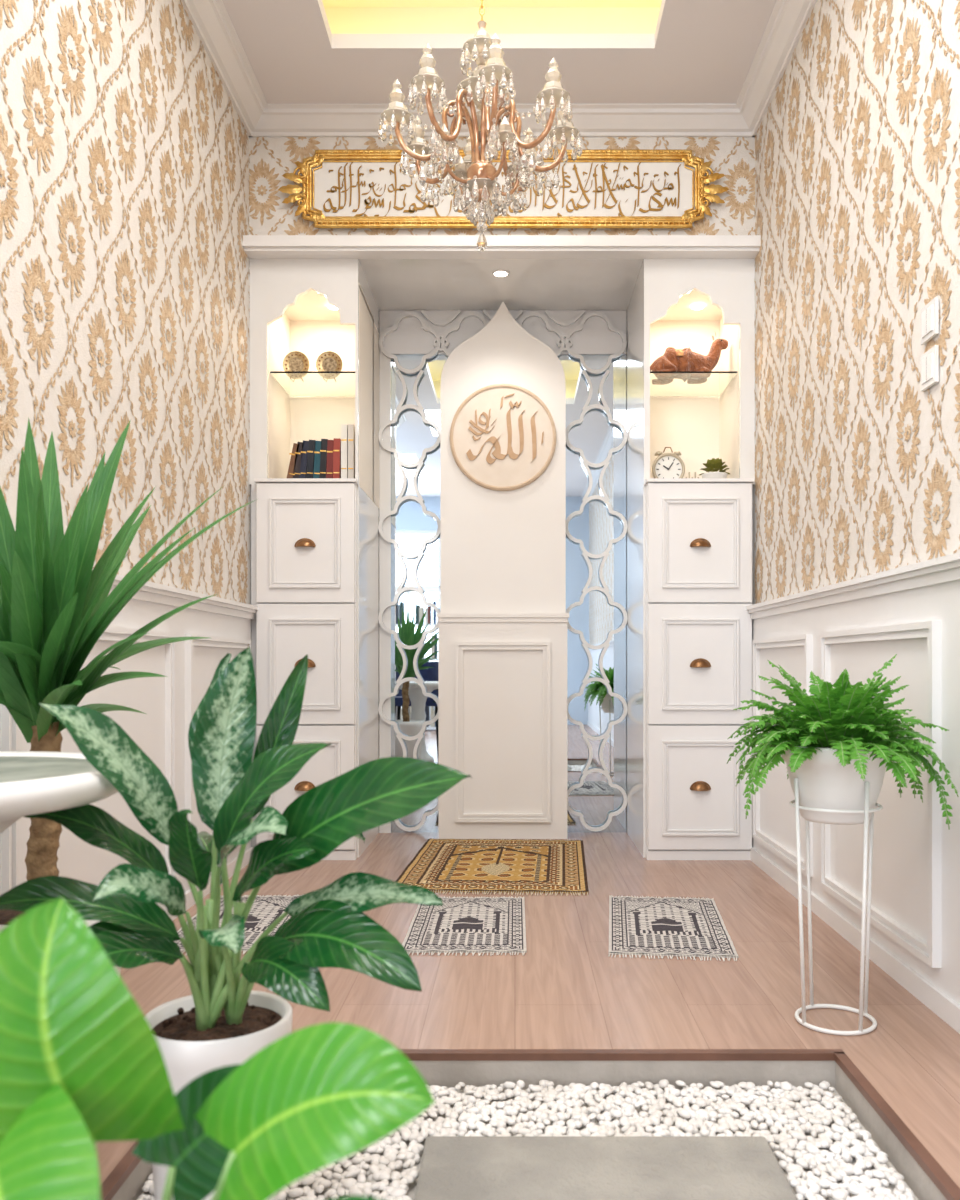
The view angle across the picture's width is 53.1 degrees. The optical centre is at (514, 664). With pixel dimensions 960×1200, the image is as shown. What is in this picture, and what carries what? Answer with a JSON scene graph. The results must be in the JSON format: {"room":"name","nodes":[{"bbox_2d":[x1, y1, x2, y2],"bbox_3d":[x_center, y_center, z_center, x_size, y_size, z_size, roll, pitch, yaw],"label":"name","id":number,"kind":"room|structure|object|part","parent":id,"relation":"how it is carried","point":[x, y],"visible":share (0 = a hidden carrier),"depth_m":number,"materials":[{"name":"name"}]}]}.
{"room":"prayer room","nodes":[
{"label":"prayer room","id":0,"kind":"room"},
{"bbox_2d":[0,0,250,604],"bbox_3d":[-1.090,-0.850,2.400,0.120,3.200,4.200,0,0,0],"label":"wall","id":1,"kind":"structure","parent":0,"point":[23,21],"depth_m":2.57,"materials":[{"name":"paper"}]},
{"bbox_2d":[0,0,249,602],"bbox_3d":[-1.029,-1.135,2.010,0.002,1.820,3.420,0,0,0],"label":"wallpaper","id":2,"kind":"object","parent":1,"relation":"attached to","point":[35,277],"visible":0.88,"depth_m":2.56,"materials":[{"name":"beige paper"}]},
{"bbox_2d":[0,569,257,907],"bbox_3d":[-1.008,0.263,1.995,0.045,0.975,3.390,0,0,0],"label":"wainscot","id":3,"kind":"structure","parent":1,"relation":"attached to","point":[169,703],"depth_m":2.70,"materials":[{"name":"white paint"}]},
{"bbox_2d":[162,847,252,920],"bbox_3d":[-1.010,0.725,1.995,0.011,0.050,3.390,0,0,0],"label":"baseboard","id":4,"kind":"structure","parent":1,"relation":"attached to","point":[190,902],"depth_m":3.17,"materials":[{"name":"white paint"}]},
{"bbox_2d":[181,0,266,136],"bbox_3d":[-0.983,-2.084,2.010,0.095,0.078,3.420,0,0,0],"label":"trim","id":5,"kind":"structure","parent":1,"relation":"attached to","point":[210,19],"depth_m":3.28,"materials":[{"name":"white paint"}]},
{"bbox_2d":[222,0,776,103],"bbox_3d":[-1.275,-2.255,0.450,4.650,0.270,8.100,0,0,0],"label":"ceiling","id":6,"kind":"structure","parent":0,"point":[297,51],"depth_m":3.41,"materials":[{"name":"paint"}]},
{"bbox_2d":[378,0,581,251],"bbox_3d":[-0.086,-1.713,2.500,0.501,1.274,0.505,0,0,-33],"label":"crystal chandelier","id":7,"kind":"object","parent":6,"relation":"hanging from","point":[474,177],"visible":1,"depth_m":2.46,"materials":[{"name":"clear glass"}]},
{"bbox_2d":[249,137,754,234],"bbox_3d":[-0.050,-0.850,4.109,1.960,3.200,0.783,0,0,0],"label":"wall","id":8,"kind":"structure","parent":0,"point":[270,158],"depth_m":3.72,"materials":[{"name":"paper"}]},
{"bbox_2d":[243,235,760,311],"bbox_3d":[-0.050,-1.599,3.995,1.960,0.052,0.730,0,0,0],"label":"trim","id":9,"kind":"structure","parent":8,"relation":"attached to","point":[402,272],"depth_m":3.75,"materials":[{"name":"white paint"}]},
{"bbox_2d":[492,269,509,276],"bbox_3d":[-0.057,-1.582,3.880,0.072,0.006,0.072,0,0,0],"label":"recessed light","id":10,"kind":"object","parent":9,"relation":"in","point":[499,272],"visible":1,"depth_m":3.88,"materials":[{"name":"white paint"}]},
{"bbox_2d":[251,104,752,136],"bbox_3d":[-0.050,-2.084,3.672,1.960,0.078,0.095,0,0,0],"label":"trim","id":11,"kind":"structure","parent":8,"relation":"attached to","point":[277,120],"depth_m":3.67,"materials":[{"name":"white paint"}]},
{"bbox_2d":[379,310,625,832],"bbox_3d":[-0.054,-0.417,4.293,1.104,2.334,0.011,0,0,0],"label":"trim","id":12,"kind":"structure","parent":8,"relation":"attached to","point":[595,338],"depth_m":4.29,"materials":[{"name":"white paint"}]},
{"bbox_2d":[278,150,728,227],"bbox_3d":[-0.045,-1.832,3.691,1.740,0.302,0.024,0,0,0],"label":"sign","id":13,"kind":"object","parent":8,"relation":"attached to","point":[340,188],"visible":0.76,"depth_m":3.70,"materials":[{"name":"white"}]},
{"bbox_2d":[391,355,625,831],"bbox_3d":[-0.054,-0.417,4.306,1.104,2.334,0.012,0,0,0],"label":"wall mirror","id":14,"kind":"object","parent":8,"relation":"attached to","point":[595,526],"visible":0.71,"depth_m":4.30,"materials":[{"name":"silver glass"}]},
{"bbox_2d":[96,832,959,1187],"bbox_3d":[-1.275,0.830,0.450,4.650,0.160,8.100,0,0,0],"label":"floor","id":15,"kind":"structure","parent":0,"point":[566,992],"depth_m":2.20,"materials":[{"name":"laminate"}]},
{"bbox_2d":[0,751,117,833],"bbox_3d":[-0.745,0.440,1.200,0.496,0.621,0.496,0,0,0],"label":"basin","id":16,"kind":"object","parent":15,"relation":"on","point":[31,782],"visible":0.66,"depth_m":1.14,"materials":[{"name":"white ceramic"}]},
{"bbox_2d":[0,419,256,975],"bbox_3d":[-0.772,0.170,1.647,0.498,1.160,0.523,0,0,-36],"label":"dracaena","id":17,"kind":"object","parent":15,"relation":"on","point":[55,608],"visible":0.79,"depth_m":1.59,"materials":[{"name":"green plant"}]},
{"bbox_2d":[0,894,120,975],"bbox_3d":[-0.795,0.578,1.620,0.268,0.345,0.268,0,0,0],"label":"pot","id":18,"kind":"object","parent":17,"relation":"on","point":[7,916],"depth_m":1.61,"materials":[{"name":"ceramic"}]},
{"bbox_2d":[0,897,435,1199],"bbox_3d":[-0.204,0.450,0.552,0.415,0.601,0.250,0,0,41],"label":"plant","id":19,"kind":"object","parent":15,"relation":"on","point":[82,1065],"visible":1,"depth_m":0.59,"materials":[{"name":"green plant"}]},
{"bbox_2d":[174,894,300,954],"bbox_3d":[-0.783,0.746,2.800,0.333,0.008,0.646,0,0,-2],"label":"rug","id":20,"kind":"object","parent":15,"relation":"on","point":[265,910],"visible":0.29,"depth_m":2.84,"materials":[{"name":"grey fabric"}]},
{"bbox_2d":[249,259,378,859],"bbox_3d":[-0.818,-0.417,4.000,0.422,2.335,0.700,0,0,0],"label":"display cabinet","id":21,"kind":"object","parent":15,"relation":"on","point":[315,541],"visible":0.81,"depth_m":3.72,"materials":[{"name":"white wood"}]},
{"bbox_2d":[283,351,308,370],"bbox_3d":[-0.878,-1.204,3.872,0.106,0.107,0.060,0,0,0],"label":"decorative plate","id":22,"kind":"object","parent":21,"relation":"on","point":[295,360],"visible":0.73,"depth_m":3.85,"materials":[{"name":"gold metal"}]},
{"bbox_2d":[270,371,354,396],"bbox_3d":[-0.790,-1.147,3.928,0.338,0.007,0.335,0,0,0],"label":"glass shelf","id":23,"kind":"object","parent":21,"relation":"attached to","point":[290,383],"depth_m":3.90,"materials":[{"name":"white"}]},
{"bbox_2d":[287,424,354,477],"bbox_3d":[-0.774,-0.827,3.861,0.272,0.250,0.136,0,0,0],"label":"books","id":24,"kind":"object","parent":21,"relation":"in","point":[325,458],"visible":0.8,"depth_m":3.79,"materials":[{"name":"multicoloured paper"}]},
{"bbox_2d":[316,351,342,370],"bbox_3d":[-0.745,-1.204,3.872,0.106,0.107,0.060,0,0,0],"label":"decorative plate","id":25,"kind":"object","parent":21,"relation":"on","point":[328,360],"visible":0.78,"depth_m":3.85,"materials":[{"name":"gold metal"}]},
{"bbox_2d":[328,305,337,309],"bbox_3d":[-0.740,-1.465,3.930,0.048,0.004,0.048,0,0,0],"label":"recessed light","id":26,"kind":"object","parent":21,"relation":"attached to","point":[330,307],"depth_m":3.93,"materials":[{"name":"white"}]},
{"bbox_2d":[402,896,526,955],"bbox_3d":[-0.135,0.746,2.785,0.332,0.008,0.628,0,0,0],"label":"rug","id":27,"kind":"object","parent":15,"relation":"on","point":[462,925],"visible":0.97,"depth_m":2.71,"materials":[{"name":"grey fabric"}]},
{"bbox_2d":[396,838,588,895],"bbox_3d":[-0.066,0.746,3.625,0.662,0.008,0.997,0,0,3],"label":"rug","id":28,"kind":"object","parent":15,"relation":"on","point":[508,866],"visible":0.98,"depth_m":3.54,"materials":[{"name":"brown carpet"}]},
{"bbox_2d":[436,302,568,838],"bbox_3d":[-0.052,-0.416,4.162,0.572,2.332,0.085,0,0,0],"label":"panel","id":29,"kind":"object","parent":15,"relation":"on","point":[503,617],"visible":1,"depth_m":4.16,"materials":[{"name":"beige paint"}]},
{"bbox_3d":[-0.052,0.264,4.162,0.572,0.972,0.085,0,0,0],"label":"panel","id":30,"kind":"part","parent":29,"relation":"part of","materials":[{"name":"beige paint"}]},
{"bbox_3d":[-0.052,-0.891,4.188,0.544,1.382,0.035,0,0,0],"label":"domed panel","id":31,"kind":"part","parent":29,"relation":"part of","materials":[{"name":"beige paint"}]},
{"bbox_2d":[378,309,626,830],"bbox_3d":[-0.054,-0.421,4.277,1.110,2.324,0.018,0,0,0],"label":"lattice screen","id":32,"kind":"object","parent":15,"relation":"on","point":[440,343],"visible":0.88,"depth_m":4.27,"materials":[{"name":"white wood"}]},
{"bbox_2d":[141,1090,917,1199],"bbox_3d":[0.020,0.843,1.400,1.633,0.053,0.890,0,0,0],"label":"gravel bed","id":33,"kind":"object","parent":15,"relation":"on","point":[411,1191],"visible":0.02,"depth_m":1.65,"materials":[{"name":"white gravel"}]},
{"bbox_2d":[0,646,471,1199],"bbox_3d":[-0.339,0.396,1.252,0.607,0.841,0.468,0,0,0],"label":"potted aglaonema","id":34,"kind":"object","parent":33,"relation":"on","point":[224,1021],"visible":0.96,"depth_m":1.18,"materials":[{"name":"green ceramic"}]},
{"bbox_2d":[145,990,292,1199],"bbox_3d":[-0.387,0.635,1.250,0.190,0.362,0.190,0,0,0],"label":"pot","id":35,"kind":"object","parent":34,"relation":"attached to","point":[192,1044],"depth_m":1.21,"materials":[{"name":"ceramic"}]},
{"bbox_2d":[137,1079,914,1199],"bbox_3d":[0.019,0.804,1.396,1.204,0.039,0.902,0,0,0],"label":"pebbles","id":36,"kind":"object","parent":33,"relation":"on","point":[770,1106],"visible":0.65,"depth_m":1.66,"materials":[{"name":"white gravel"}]},
{"bbox_2d":[101,1049,959,1199],"bbox_3d":[0.020,0.808,1.400,1.228,0.124,0.928,0,0,0],"label":"floor edge","id":37,"kind":"structure","parent":33,"relation":"on","point":[921,1172],"depth_m":1.85,"materials":[{"name":"concrete"}]},
{"bbox_2d":[414,1136,797,1199],"bbox_3d":[0.135,0.802,1.330,0.570,0.028,0.560,0,0,0],"label":"paver","id":38,"kind":"object","parent":33,"relation":"on","point":[451,1167],"visible":1,"depth_m":1.50,"materials":[{"name":"concrete"}]},
{"bbox_2d":[608,895,737,960],"bbox_3d":[0.438,0.746,2.770,0.334,0.008,0.667,0,0,6],"label":"rug","id":39,"kind":"object","parent":15,"relation":"on","point":[669,926],"visible":1,"depth_m":2.70,"materials":[{"name":"grey fabric"}]},
{"bbox_2d":[626,259,754,859],"bbox_3d":[0.715,-0.417,4.000,0.429,2.335,0.700,0,0,0],"label":"display cabinet","id":40,"kind":"object","parent":15,"relation":"on","point":[689,541],"visible":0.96,"depth_m":3.68,"materials":[{"name":"white wood"}]},
{"bbox_2d":[652,447,684,477],"bbox_3d":[0.612,-0.787,3.839,0.132,0.170,0.042,0,0,0],"label":"alarm clock","id":41,"kind":"object","parent":40,"relation":"on","point":[666,465],"visible":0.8,"depth_m":3.83,"materials":[{"name":"beige metal"}]},
{"bbox_2d":[650,332,727,370],"bbox_3d":[0.699,-1.247,3.880,0.328,0.189,0.128,0,0,0],"label":"figurine","id":42,"kind":"object","parent":40,"relation":"on","point":[673,359],"visible":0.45,"depth_m":3.84,"materials":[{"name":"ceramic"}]},
{"bbox_2d":[650,371,736,396],"bbox_3d":[0.698,-1.147,3.928,0.346,0.007,0.335,0,0,0],"label":"glass shelf","id":43,"kind":"object","parent":40,"relation":"attached to","point":[662,383],"depth_m":3.90,"materials":[{"name":"white"}]},
{"bbox_2d":[692,304,703,309],"bbox_3d":[0.748,-1.465,3.930,0.048,0.004,0.048,0,0,0],"label":"recessed light","id":44,"kind":"object","parent":40,"relation":"attached to","point":[694,306],"depth_m":3.93,"materials":[{"name":"white"}]},
{"bbox_2d":[699,458,730,477],"bbox_3d":[0.800,-0.765,3.850,0.121,0.127,0.128,0,0,-18],"label":"potted succulent","id":45,"kind":"object","parent":40,"relation":"on","point":[714,465],"visible":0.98,"depth_m":3.82,"materials":[{"name":"green plant"}]},
{"bbox_2d":[727,654,958,1035],"bbox_3d":[0.679,0.363,2.026,0.416,0.773,0.530,0,0,0],"label":"fern","id":46,"kind":"object","parent":15,"relation":"on","point":[836,748],"visible":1,"depth_m":1.94,"materials":[{"name":"green plant"}]},
{"bbox_2d":[781,745,891,824],"bbox_3d":[0.674,0.246,2.020,0.226,0.160,0.226,0,0,0],"label":"pot","id":47,"kind":"object","parent":46,"relation":"attached to","point":[825,791],"depth_m":1.94,"materials":[{"name":"ceramic"}]},
{"bbox_2d":[753,0,959,603],"bbox_3d":[0.990,-0.850,0.450,0.120,3.200,8.100,0,0,0],"label":"wall","id":48,"kind":"structure","parent":0,"point":[950,33],"depth_m":2.60,"materials":[{"name":"paper"}]},
{"bbox_2d":[736,0,816,136],"bbox_3d":[0.882,-2.084,0.110,0.095,0.078,7.220,0,0,0],"label":"trim","id":49,"kind":"structure","parent":48,"relation":"attached to","point":[786,24],"depth_m":3.29,"materials":[{"name":"white paint"}]},
{"bbox_2d":[746,552,959,1004],"bbox_3d":[0.907,0.263,0.145,0.045,0.975,7.090,0,0,0],"label":"wainscot","id":50,"kind":"structure","parent":48,"relation":"attached to","point":[911,612],"depth_m":2.31,"materials":[{"name":"white paint"}]},
{"bbox_2d":[750,847,959,1033],"bbox_3d":[0.909,0.725,0.145,0.011,0.050,7.090,0,0,0],"label":"baseboard","id":51,"kind":"structure","parent":48,"relation":"attached to","point":[943,1006],"depth_m":2.40,"materials":[{"name":"white paint"}]},
{"bbox_2d":[754,0,959,603],"bbox_3d":[0.928,-1.135,0.160,0.002,1.820,7.120,0,0,0],"label":"wallpaper pattern","id":52,"kind":"object","parent":48,"relation":"attached to","point":[939,89],"visible":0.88,"depth_m":2.60,"materials":[{"name":"beige paper"}]},
{"bbox_2d":[921,297,938,344],"bbox_3d":[0.921,-0.765,2.138,0.012,0.080,0.075,0,0,0],"label":"light switch","id":53,"kind":"object","parent":48,"relation":"attached to","point":[929,312],"visible":1,"depth_m":2.12,"materials":[{"name":"white plastic"}]},
{"bbox_2d":[921,345,938,390],"bbox_3d":[0.921,-0.660,2.138,0.012,0.080,0.075,0,0,0],"label":"light switch","id":54,"kind":"object","parent":48,"relation":"attached to","point":[929,359],"visible":1,"depth_m":2.12,"materials":[{"name":"white plastic"}]}
]}

